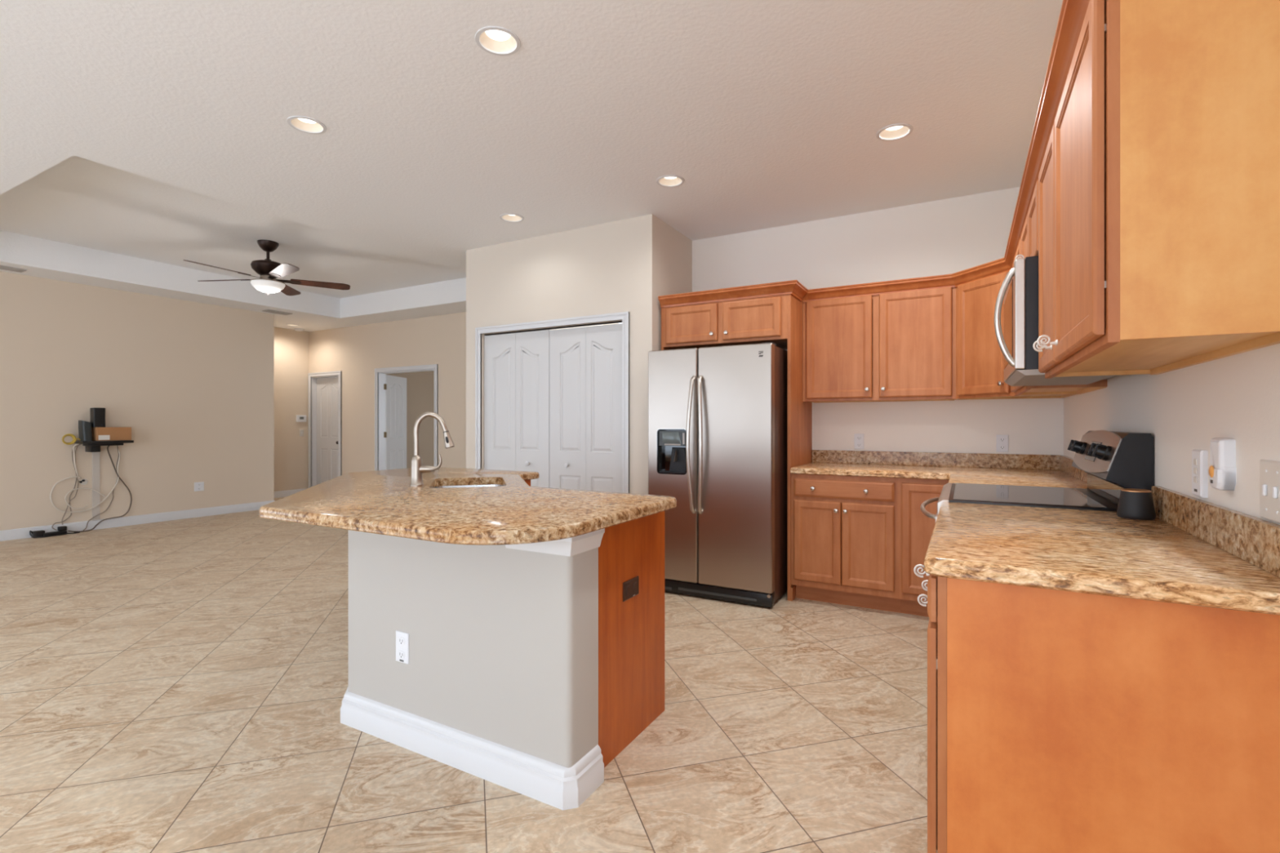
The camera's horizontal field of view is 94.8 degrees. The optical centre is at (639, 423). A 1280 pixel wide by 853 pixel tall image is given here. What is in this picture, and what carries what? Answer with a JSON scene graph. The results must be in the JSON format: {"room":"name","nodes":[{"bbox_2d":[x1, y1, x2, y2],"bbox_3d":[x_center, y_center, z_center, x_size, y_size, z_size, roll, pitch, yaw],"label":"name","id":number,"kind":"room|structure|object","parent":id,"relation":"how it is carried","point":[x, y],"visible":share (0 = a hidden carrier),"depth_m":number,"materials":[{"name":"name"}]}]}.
{"room":"kitchen","nodes":[
{"label":"kitchen","id":0,"kind":"room"},
{"bbox_2d":[0,271,274,530],"bbox_3d":[-7.397,-0.182,4.827,0.120,2.795,8.470,0,0,29],"label":"wall","id":1,"kind":"structure","parent":0,"point":[193,383],"depth_m":7.04,"materials":[{"name":"beige paint"}]},
{"bbox_2d":[79,479,88,484],"bbox_3d":[-6.295,0.660,6.656,0.035,0.068,0.079,0,0,29],"label":"socket","id":2,"kind":"object","parent":1,"relation":"attached to","point":[83,482],"visible":1,"depth_m":6.66,"materials":[{"name":"white plastic"}]},
{"bbox_2d":[64,488,105,509],"bbox_3d":[-6.274,0.841,6.655,0.011,0.236,0.352,0,0,29],"label":"cable","id":3,"kind":"object","parent":1,"relation":"attached to","point":[76,488],"visible":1,"depth_m":6.60,"materials":[{"name":"beige plastic"}]},
{"bbox_2d":[92,452,100,519],"bbox_3d":[-6.250,0.714,6.757,0.016,0.783,0.064,0,0,29],"label":"cover","id":4,"kind":"object","parent":1,"relation":"attached to","point":[95,455],"visible":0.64,"depth_m":6.75,"materials":[{"name":"beige plastic"}]},
{"bbox_2d":[62,433,133,452],"bbox_3d":[-6.155,0.215,6.665,0.270,0.209,0.579,0,0,29],"label":"wall shelf","id":5,"kind":"object","parent":1,"relation":"attached to","point":[90,446],"depth_m":6.62,"materials":[{"name":"black plastic"}]},
{"bbox_2d":[51,444,81,530],"bbox_3d":[-6.329,0.695,6.492,0.111,0.948,0.229,0,0,29],"label":"cable","id":6,"kind":"object","parent":5,"relation":"hanging from","point":[79,444],"visible":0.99,"depth_m":6.55,"materials":[{"name":"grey plastic"}]},
{"bbox_2d":[62,445,78,524],"bbox_3d":[-6.308,0.649,6.557,0.188,0.934,0.086,0,0,-34],"label":"cable","id":7,"kind":"object","parent":5,"relation":"hanging from","point":[77,446],"visible":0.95,"depth_m":6.57,"materials":[{"name":"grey plastic"}]},
{"bbox_2d":[72,444,81,480],"bbox_3d":[-6.272,0.398,6.571,0.136,0.497,0.086,0,0,29],"label":"cable","id":8,"kind":"object","parent":5,"relation":"hanging from","point":[73,446],"visible":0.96,"depth_m":6.56,"materials":[{"name":"beige plastic"}]},
{"bbox_2d":[49,445,120,512],"bbox_3d":[-6.255,0.621,6.657,0.081,0.753,0.614,0,0,29],"label":"cable","id":9,"kind":"object","parent":5,"relation":"hanging from","point":[56,483],"visible":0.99,"depth_m":6.61,"materials":[{"name":"beige plastic"}]},
{"bbox_2d":[78,420,92,440],"bbox_3d":[-6.202,0.077,6.581,0.130,0.231,0.099,0,0,29],"label":"modem","id":10,"kind":"object","parent":5,"relation":"on","point":[85,433],"visible":0.98,"depth_m":6.55,"materials":[{"name":"grey plastic"}]},
{"bbox_2d":[67,445,132,532],"bbox_3d":[-6.187,0.729,6.757,0.082,0.970,0.586,0,0,29],"label":"cable","id":11,"kind":"object","parent":5,"relation":"hanging from","point":[126,486],"visible":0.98,"depth_m":6.88,"materials":[{"name":"brown plastic"}]},
{"bbox_2d":[83,445,119,530],"bbox_3d":[-6.197,0.727,6.769,0.070,0.961,0.339,0,0,29],"label":"cable","id":12,"kind":"object","parent":5,"relation":"hanging from","point":[117,446],"visible":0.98,"depth_m":6.88,"materials":[{"name":"brown plastic"}]},
{"bbox_2d":[74,440,133,444],"bbox_3d":[-6.123,0.208,6.718,0.265,0.030,0.455,0,0,29],"label":"tray","id":13,"kind":"object","parent":5,"relation":"on","point":[122,442],"depth_m":6.63,"materials":[{"name":"black plastic"}]},
{"bbox_2d":[91,426,131,440],"bbox_3d":[-6.092,0.116,6.773,0.196,0.152,0.310,0,0,29],"label":"cardboard box","id":14,"kind":"object","parent":5,"relation":"on","point":[99,433],"visible":0.83,"depth_m":6.70,"materials":[{"name":"brown cardboard"}]},
{"bbox_2d":[89,407,105,426],"bbox_3d":[-6.152,-0.070,6.671,0.111,0.220,0.105,0,0,29],"label":"router","id":15,"kind":"object","parent":14,"relation":"on","point":[97,415],"visible":0.94,"depth_m":6.64,"materials":[{"name":"black plastic"}]},
{"bbox_2d":[0,500,275,541],"bbox_3d":[-7.452,1.161,4.896,0.318,0.108,8.438,0,0,29],"label":"baseboard","id":16,"kind":"structure","parent":1,"relation":"attached to","point":[20,533],"depth_m":7.09,"materials":[{"name":"white paint"}]},
{"bbox_2d":[194,481,204,491],"bbox_3d":[-5.749,0.820,7.669,0.008,0.115,0.110,0,0,29],"label":"outlet","id":17,"kind":"object","parent":1,"relation":"attached to","point":[198,486],"visible":1,"depth_m":7.66,"materials":[{"name":"white plastic"}]},
{"bbox_2d":[274,327,308,491],"bbox_3d":[-6.088,-0.182,9.520,0.120,2.795,1.410,0,0,29],"label":"wall","id":18,"kind":"structure","parent":0,"point":[291,346],"depth_m":9.84,"materials":[{"name":"beige paint"}]},
{"bbox_2d":[274,488,307,497],"bbox_3d":[-5.979,1.161,9.574,0.018,0.108,1.210,0,0,29],"label":"baseboard","id":19,"kind":"structure","parent":18,"relation":"attached to","point":[279,494],"depth_m":9.75,"materials":[{"name":"white paint"}]},
{"bbox_2d":[295,414,306,422],"bbox_3d":[-5.749,-0.088,9.978,0.030,0.116,0.170,0,0,29],"label":"thermostat","id":20,"kind":"object","parent":18,"relation":"attached to","point":[299,418],"visible":1,"depth_m":9.96,"materials":[{"name":"white plastic"}]},
{"bbox_2d":[299,429,303,435],"bbox_3d":[-5.749,0.155,9.995,0.012,0.114,0.070,0,0,29],"label":"switch plate","id":21,"kind":"object","parent":18,"relation":"attached to","point":[301,431],"visible":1,"depth_m":9.99,"materials":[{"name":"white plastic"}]},
{"bbox_2d":[308,311,466,475],"bbox_3d":[-3.087,-0.172,8.731,5.894,2.815,0.120,0,0,29],"label":"wall","id":22,"kind":"structure","parent":0,"point":[356,351],"depth_m":9.12,"materials":[{"name":"beige paint"}]},
{"bbox_2d":[308,370,341,488],"bbox_3d":[-5.269,0.174,9.930,0.879,2.082,0.140,0,0,29],"label":"door frame","id":23,"kind":"structure","parent":22,"relation":"attached to","point":[328,373],"depth_m":10.07,"materials":[{"name":"white paint"}]},
{"bbox_2d":[316,377,337,484],"bbox_3d":[-5.264,0.210,9.939,0.715,1.986,0.099,0,0,29],"label":"door","id":24,"kind":"structure","parent":22,"relation":"in","point":[326,388],"depth_m":9.99,"materials":[{"name":"white paint"}]},
{"bbox_2d":[383,374,406,470],"bbox_3d":[-4.009,0.214,9.642,0.038,1.978,0.704,0,0,4],"label":"door","id":25,"kind":"structure","parent":22,"relation":"in","point":[395,387],"depth_m":9.61,"materials":[{"name":"white paint"}]},
{"bbox_2d":[374,364,437,471],"bbox_3d":[-3.532,0.174,8.966,1.384,2.082,0.140,0,0,29],"label":"door frame","id":26,"kind":"structure","parent":22,"relation":"attached to","point":[434,366],"depth_m":9.22,"materials":[{"name":"white paint"}]},
{"bbox_2d":[385,371,434,468],"bbox_3d":[-4.167,-0.182,11.171,0.120,2.795,3.100,0,0,29],"label":"wall","id":27,"kind":"structure","parent":0,"point":[420,385],"depth_m":11.12,"materials":[{"name":"beige paint"}]},
{"bbox_2d":[0,497,929,852],"bbox_3d":[-2.598,1.275,4.956,10.850,0.120,13.650,0,0,29],"label":"floor","id":28,"kind":"structure","parent":0,"point":[180,686],"depth_m":2.37,"materials":[{"name":"tile"}]},
{"bbox_2d":[31,529,44,537],"bbox_3d":[-6.436,1.180,6.288,0.075,0.070,0.090,0,0,29],"label":"power adapter","id":29,"kind":"object","parent":28,"relation":"on","point":[35,533],"visible":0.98,"depth_m":6.26,"materials":[{"name":"black plastic"}]},
{"bbox_2d":[29,530,79,537],"bbox_3d":[-6.337,1.172,6.377,0.063,0.084,0.400,0,0,32],"label":"cable","id":30,"kind":"object","parent":28,"relation":"on","point":[30,531],"visible":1,"depth_m":6.33,"materials":[{"name":"black plastic"}]},
{"bbox_2d":[43,530,66,536],"bbox_3d":[-6.362,1.194,6.391,0.055,0.042,0.190,0,0,29],"label":"power strip","id":31,"kind":"object","parent":28,"relation":"on","point":[52,533],"visible":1,"depth_m":6.37,"materials":[{"name":"black plastic"}]},
{"bbox_2d":[57,525,66,531],"bbox_3d":[-6.334,1.149,6.447,0.060,0.048,0.065,0,0,29],"label":"power adapter","id":32,"kind":"object","parent":31,"relation":"attached to","point":[63,527],"visible":1,"depth_m":6.43,"materials":[{"name":"black plastic"}]},
{"bbox_2d":[524,480,664,767],"bbox_3d":[-0.703,0.779,2.975,1.880,0.872,1.137,0,0,29],"label":"base cabinet","id":33,"kind":"object","parent":28,"relation":"on","point":[631,632],"visible":0.18,"depth_m":2.24,"materials":[{"name":"brown wood"}]},
{"bbox_2d":[258,466,676,545],"bbox_3d":[-0.903,0.321,2.836,2.290,0.041,1.715,0,0,29],"label":"countertop","id":34,"kind":"structure","parent":33,"relation":"on","point":[380,502],"depth_m":2.13,"materials":[{"name":"beige stone"}]},
{"bbox_2d":[409,411,454,486],"bbox_3d":[-1.013,0.120,2.868,0.207,0.359,0.062,0,0,-10],"label":"faucet","id":35,"kind":"object","parent":34,"relation":"on","point":[417,469],"visible":1,"depth_m":2.85,"materials":[{"name":"silver metal"}]},
{"bbox_2d":[434,484,502,488],"bbox_3d":[-0.879,0.439,3.022,0.380,0.194,0.534,0,0,-16],"label":"sink","id":36,"kind":"object","parent":34,"relation":"in","point":[491,485],"visible":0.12,"depth_m":3.27,"materials":[{"name":"silver metal"}]},
{"bbox_2d":[622,575,639,601],"bbox_3d":[-0.033,0.627,2.236,0.008,0.070,0.115,0,0,29],"label":"outlet","id":37,"kind":"object","parent":33,"relation":"attached to","point":[630,587],"visible":1,"depth_m":2.23,"materials":[{"name":"brown plastic"}]},
{"bbox_2d":[626,585,631,595],"bbox_3d":[-0.042,0.627,2.212,0.002,0.036,0.030,0,0,29],"label":"receptacle","id":38,"kind":"object","parent":37,"relation":"attached to","point":[628,587],"depth_m":2.21,"materials":[{"name":"brown plastic"}]},
{"bbox_2d":[633,582,637,591],"bbox_3d":[-0.017,0.627,2.257,0.002,0.036,0.030,0,0,29],"label":"receptacle","id":39,"kind":"object","parent":37,"relation":"attached to","point":[635,584],"depth_m":2.26,"materials":[{"name":"brown plastic"}]},
{"bbox_2d":[648,342,787,607],"bbox_3d":[0.624,0.339,4.348,0.916,1.752,0.829,0,0,29],"label":"refrigerator","id":40,"kind":"object","parent":28,"relation":"on","point":[717,416],"visible":0.97,"depth_m":4.01,"materials":[{"name":"silver metal"}]},
{"bbox_2d":[657,280,812,601],"bbox_3d":[0.762,0.123,4.511,1.049,2.183,0.687,0,0,29],"label":"tall cabinet","id":41,"kind":"object","parent":28,"relation":"on","point":[766,313],"visible":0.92,"depth_m":4.20,"materials":[{"name":"brown wood"}]},
{"bbox_2d":[791,473,900,613],"bbox_3d":[1.474,0.779,4.119,0.682,0.872,0.682,0,0,29],"label":"base cabinet","id":42,"kind":"object","parent":28,"relation":"on","point":[845,530],"visible":0.99,"depth_m":3.85,"materials":[{"name":"brown wood"}]},
{"bbox_2d":[899,478,948,617],"bbox_3d":[2.013,0.779,3.441,0.918,0.872,1.345,0,0,29],"label":"base cabinet","id":43,"kind":"object","parent":28,"relation":"on","point":[916,529],"visible":0.08,"depth_m":3.65,"materials":[{"name":"brown wood"}]},
{"bbox_2d":[790,449,1087,488],"bbox_3d":[1.716,0.272,3.606,1.599,0.138,1.346,0,0,29],"label":"countertop","id":44,"kind":"structure","parent":43,"relation":"on","point":[1013,469],"depth_m":3.88,"materials":[{"name":"beige stone"}]},
{"bbox_2d":[920,430,1154,521],"bbox_3d":[1.583,0.606,2.474,0.728,1.159,0.754,0,0,29],"label":"range","id":45,"kind":"object","parent":28,"relation":"on","point":[1113,461],"visible":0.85,"depth_m":2.21,"materials":[{"name":"black ceramic"}]},
{"bbox_2d":[952,483,1106,508],"bbox_3d":[1.590,0.293,2.470,0.474,0.002,0.714,0,0,29],"label":"cooktop","id":46,"kind":"object","parent":45,"relation":"in","point":[989,493],"depth_m":2.37,"materials":[{"name":"black glass"}]},
{"bbox_2d":[913,564,1279,852],"bbox_3d":[1.168,0.779,1.669,0.678,0.872,1.042,0,0,29],"label":"base cabinet","id":47,"kind":"object","parent":28,"relation":"on","point":[1059,721],"visible":0.94,"depth_m":1.20,"materials":[{"name":"brown wood"}]},
{"bbox_2d":[923,485,1279,615],"bbox_3d":[1.175,0.272,1.638,0.637,0.138,1.089,0,0,29],"label":"countertop","id":48,"kind":"structure","parent":47,"relation":"on","point":[1194,552],"depth_m":1.32,"materials":[{"name":"beige stone"}]},
{"bbox_2d":[1116,488,1155,519],"bbox_3d":[1.581,0.255,1.874,0.096,0.090,0.096,0,0,29],"label":"smart speaker","id":49,"kind":"object","parent":48,"relation":"on","point":[1133,504],"visible":1,"depth_m":1.84},
{"bbox_2d":[348,529,598,768],"bbox_3d":[-1.021,0.778,2.819,0.712,0.873,2.431,0,0,-30],"label":"wall","id":50,"kind":"structure","parent":0,"point":[504,641],"depth_m":2.04,"materials":[{"name":"grey paint"}]},
{"bbox_2d":[395,630,408,664],"bbox_3d":[-0.908,0.853,2.242,0.070,0.115,0.008,0,0,29],"label":"outlet","id":51,"kind":"object","parent":50,"relation":"attached to","point":[402,637],"visible":1,"depth_m":2.24,"materials":[{"name":"white plastic"}]},
{"bbox_2d":[398,650,404,658],"bbox_3d":[-0.909,0.879,2.240,0.034,0.028,0.002,0,0,29],"label":"receptacle","id":52,"kind":"object","parent":51,"relation":"attached to","point":[401,653],"depth_m":2.24,"materials":[{"name":"grey plastic"}]},
{"bbox_2d":[398,636,404,644],"bbox_3d":[-0.909,0.827,2.240,0.034,0.028,0.002,0,0,29],"label":"receptacle","id":53,"kind":"object","parent":51,"relation":"attached to","point":[401,639],"depth_m":2.24,"materials":[{"name":"grey plastic"}]},
{"bbox_2d":[340,686,604,810],"bbox_3d":[-1.050,1.155,2.791,0.714,0.120,2.484,0,0,-32],"label":"baseboard","id":54,"kind":"structure","parent":50,"relation":"attached to","point":[556,785],"depth_m":2.02,"materials":[{"name":"white paint"}]},
{"bbox_2d":[505,528,604,556],"bbox_3d":[-0.291,0.381,1.985,0.286,0.078,0.191,0,0,29],"label":"trim","id":55,"kind":"structure","parent":50,"relation":"attached to","point":[569,547],"depth_m":1.90,"materials":[{"name":"white paint"}]},
{"bbox_2d":[0,0,1062,331],"bbox_3d":[-3.495,-1.780,3.338,10.850,0.400,9.950,0,0,29],"label":"ceiling","id":56,"kind":"structure","parent":0,"point":[140,139],"depth_m":3.09,"materials":[{"name":"white paint"}]},
{"bbox_2d":[0,265,26,272],"bbox_3d":[-6.436,-1.575,5.923,0.160,0.016,0.330,0,0,29],"label":"ceiling vent","id":57,"kind":"object","parent":56,"relation":"in","point":[2,267],"visible":1,"depth_m":5.98,"materials":[{"name":"grey metal"}]},
{"bbox_2d":[183,240,350,295],"bbox_3d":[-3.868,-1.609,6.052,1.470,0.543,1.436,0,0,29],"label":"ceiling fan","id":58,"kind":"object","parent":56,"relation":"hanging from","point":[268,270],"visible":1,"depth_m":6.03,"materials":[{"name":"brown wood"}]},
{"bbox_2d":[262,309,292,315],"bbox_3d":[-5.130,-1.575,8.320,0.160,0.016,0.330,0,0,29],"label":"ceiling vent","id":59,"kind":"object","parent":56,"relation":"in","point":[267,310],"visible":1,"depth_m":8.28,"materials":[{"name":"grey"}]},
{"bbox_2d":[293,328,304,331],"bbox_3d":[-5.667,-1.562,9.784,0.150,0.037,0.150,0,0,29],"label":"smoke detector","id":60,"kind":"object","parent":56,"relation":"attached to","point":[295,329],"visible":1,"depth_m":9.74,"materials":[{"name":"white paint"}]},
{"bbox_2d":[286,115,326,133],"bbox_3d":[-1.760,-1.601,3.109,0.184,0.051,0.184,0,0,29],"label":"recessed light","id":61,"kind":"object","parent":56,"relation":"in","point":[304,124],"visible":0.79,"depth_m":3.15,"materials":[{"name":"white paint"}]},
{"bbox_2d":[475,26,520,56],"bbox_3d":[-0.586,-1.601,2.429,0.184,0.051,0.184,0,0,29],"label":"recessed light","id":62,"kind":"object","parent":56,"relation":"in","point":[494,40],"visible":0.86,"depth_m":2.46,"materials":[{"name":"white paint"}]},
{"bbox_2d":[499,213,524,222],"bbox_3d":[-0.982,-1.601,4.509,0.184,0.051,0.184,0,0,29],"label":"recessed light","id":63,"kind":"object","parent":56,"relation":"in","point":[508,217],"visible":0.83,"depth_m":4.56,"materials":[{"name":"white paint"}]},
{"bbox_2d":[656,174,684,186],"bbox_3d":[0.198,-1.601,3.827,0.184,0.051,0.184,0,0,29],"label":"recessed light","id":64,"kind":"object","parent":56,"relation":"in","point":[670,180],"visible":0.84,"depth_m":3.87,"materials":[{"name":"white paint"}]},
{"bbox_2d":[875,123,912,141],"bbox_3d":[1.379,-1.601,3.186,0.184,0.051,0.184,0,0,29],"label":"recessed light","id":65,"kind":"object","parent":56,"relation":"in","point":[900,131],"visible":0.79,"depth_m":3.22,"materials":[{"name":"white paint"}]},
{"bbox_2d":[466,213,658,494],"bbox_3d":[-0.721,-0.172,4.944,1.917,2.815,0.110,0,0,29],"label":"wall","id":66,"kind":"structure","parent":0,"point":[611,267],"depth_m":4.75,"materials":[{"name":"beige paint"}]},
{"bbox_2d":[475,311,629,493],"bbox_3d":[-0.779,0.177,4.902,1.586,2.075,0.020,0,0,29],"label":"door frame","id":67,"kind":"structure","parent":66,"relation":"attached to","point":[624,316],"depth_m":4.67,"materials":[{"name":"white paint"}]},
{"bbox_2d":[484,320,622,493],"bbox_3d":[-0.762,0.199,4.933,1.468,2.008,0.067,0,0,29],"label":"door","id":68,"kind":"structure","parent":66,"relation":"in","point":[553,398],"depth_m":4.89,"materials":[{"name":"white paint"}]},
{"bbox_2d":[553,324,601,329],"bbox_3d":[-0.992,-0.182,6.329,0.100,2.795,2.050,0,0,29],"label":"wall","id":69,"kind":"structure","parent":0,"point":[596,325],"depth_m":6.76,"materials":[{"name":"beige paint"}]},
{"bbox_2d":[658,218,692,350],"bbox_3d":[0.253,-0.182,4.827,0.100,2.795,0.630,0,0,29],"label":"wall","id":70,"kind":"structure","parent":0,"point":[675,249],"depth_m":4.75,"materials":[{"name":"beige paint"}]},
{"bbox_2d":[692,186,1063,462],"bbox_3d":[1.678,-0.182,4.467,2.742,2.795,0.120,0,0,29],"label":"wall","id":71,"kind":"structure","parent":0,"point":[949,236],"depth_m":4.29,"materials":[{"name":"white paint"}]},
{"bbox_2d":[853,433,864,448],"bbox_3d":[1.644,0.133,4.412,0.070,0.115,0.008,0,0,29],"label":"outlet","id":72,"kind":"object","parent":71,"relation":"attached to","point":[859,438],"visible":1,"depth_m":4.41,"materials":[{"name":"white plastic"}]},
{"bbox_2d":[802,286,956,403],"bbox_3d":[1.689,-0.534,4.187,0.991,0.745,0.359,0,0,29],"label":"upper cabinet","id":73,"kind":"object","parent":71,"relation":"attached to","point":[895,346],"visible":0.99,"depth_m":4.04,"materials":[{"name":"brown wood"}]},
{"bbox_2d":[995,435,1008,452],"bbox_3d":[2.445,0.133,3.968,0.070,0.115,0.008,0,0,29],"label":"outlet","id":74,"kind":"object","parent":71,"relation":"attached to","point":[1002,441],"visible":1,"depth_m":3.97,"materials":[{"name":"white plastic"}]},
{"bbox_2d":[999,444,1005,449],"bbox_3d":[2.444,0.159,3.966,0.034,0.028,0.002,0,0,29],"label":"receptacle","id":75,"kind":"object","parent":74,"relation":"attached to","point":[1001,446],"depth_m":3.97,"materials":[{"name":"grey plastic"}]},
{"bbox_2d":[999,437,1005,441],"bbox_3d":[2.444,0.107,3.966,0.034,0.028,0.002,0,0,29],"label":"receptacle","id":76,"kind":"object","parent":74,"relation":"attached to","point":[1001,439],"depth_m":3.96,"materials":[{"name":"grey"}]},
{"bbox_2d":[1063,343,1279,524],"bbox_3d":[0.822,-0.182,0.219,0.120,2.795,8.380,0,0,29],"label":"wall","id":77,"kind":"structure","parent":0,"point":[1237,397],"depth_m":1.60,"materials":[{"name":"white paint"}]},
{"bbox_2d":[802,0,1089,302],"bbox_3d":[1.552,-0.928,2.611,1.090,0.079,3.324,0,0,6],"label":"crown molding","id":78,"kind":"structure","parent":77,"relation":"attached to","point":[1073,12],"depth_m":2.21,"materials":[{"name":"brown wood"}]},
{"bbox_2d":[955,271,1076,399],"bbox_3d":[2.327,-0.534,3.687,0.609,0.745,0.612,0,0,29],"label":"upper cabinet","id":79,"kind":"object","parent":77,"relation":"attached to","point":[980,358],"visible":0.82,"depth_m":3.66,"materials":[{"name":"brown wood"}]},
{"bbox_2d":[1013,179,1038,262],"bbox_3d":[1.740,-0.758,2.385,0.374,0.297,0.760,0,0,29],"label":"upper cabinet","id":80,"kind":"object","parent":77,"relation":"attached to","point":[1029,235],"visible":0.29,"depth_m":2.37,"materials":[{"name":"brown wood"}]},
{"bbox_2d":[994,255,1120,386],"bbox_3d":[1.702,-0.392,2.407,0.457,0.430,0.754,0,0,29],"label":"microwave","id":81,"kind":"object","parent":80,"relation":"attached to","point":[1019,290],"visible":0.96,"depth_m":2.16,"materials":[{"name":"silver metal"}]},
{"bbox_2d":[1010,237,1107,395],"bbox_3d":[2.111,-0.534,3.038,0.359,0.745,0.740,0,0,29],"label":"upper cabinet","id":82,"kind":"object","parent":77,"relation":"attached to","point":[1073,388],"visible":0.15,"depth_m":2.98,"materials":[{"name":"brown wood"}]},
{"bbox_2d":[1032,0,1279,378],"bbox_3d":[1.296,-0.534,1.584,0.374,0.745,1.072,0,0,29],"label":"upper cabinet","id":83,"kind":"object","parent":77,"relation":"attached to","point":[1159,175],"visible":1,"depth_m":1.14,"materials":[{"name":"brown wood"}]},
{"bbox_2d":[1191,448,1208,497],"bbox_3d":[1.495,0.132,1.573,0.016,0.124,0.072,0,0,29],"label":"switch plate","id":84,"kind":"object","parent":77,"relation":"attached to","point":[1199,457],"visible":1,"depth_m":1.55,"materials":[{"name":"white plastic"}]},
{"bbox_2d":[1151,485,1279,577],"bbox_3d":[1.433,0.252,1.468,0.020,0.097,1.042,0,0,29],"label":"backsplash","id":85,"kind":"structure","parent":77,"relation":"attached to","point":[1255,540],"depth_m":1.39,"materials":[{"name":"stone"}]},
{"bbox_2d":[1208,437,1236,490],"bbox_3d":[1.397,0.096,1.416,0.035,0.124,0.075,0,0,29],"label":"air freshener","id":86,"kind":"object","parent":77,"relation":"attached to","point":[1222,470],"visible":1,"depth_m":1.39,"materials":[{"name":"white plastic"}]},
{"bbox_2d":[1259,459,1279,523],"bbox_3d":[1.290,0.138,1.200,0.013,0.124,0.120,0,0,29],"label":"switch plate","id":87,"kind":"object","parent":77,"relation":"attached to","point":[1269,470],"visible":1,"depth_m":1.21,"materials":[{"name":"white plastic"}]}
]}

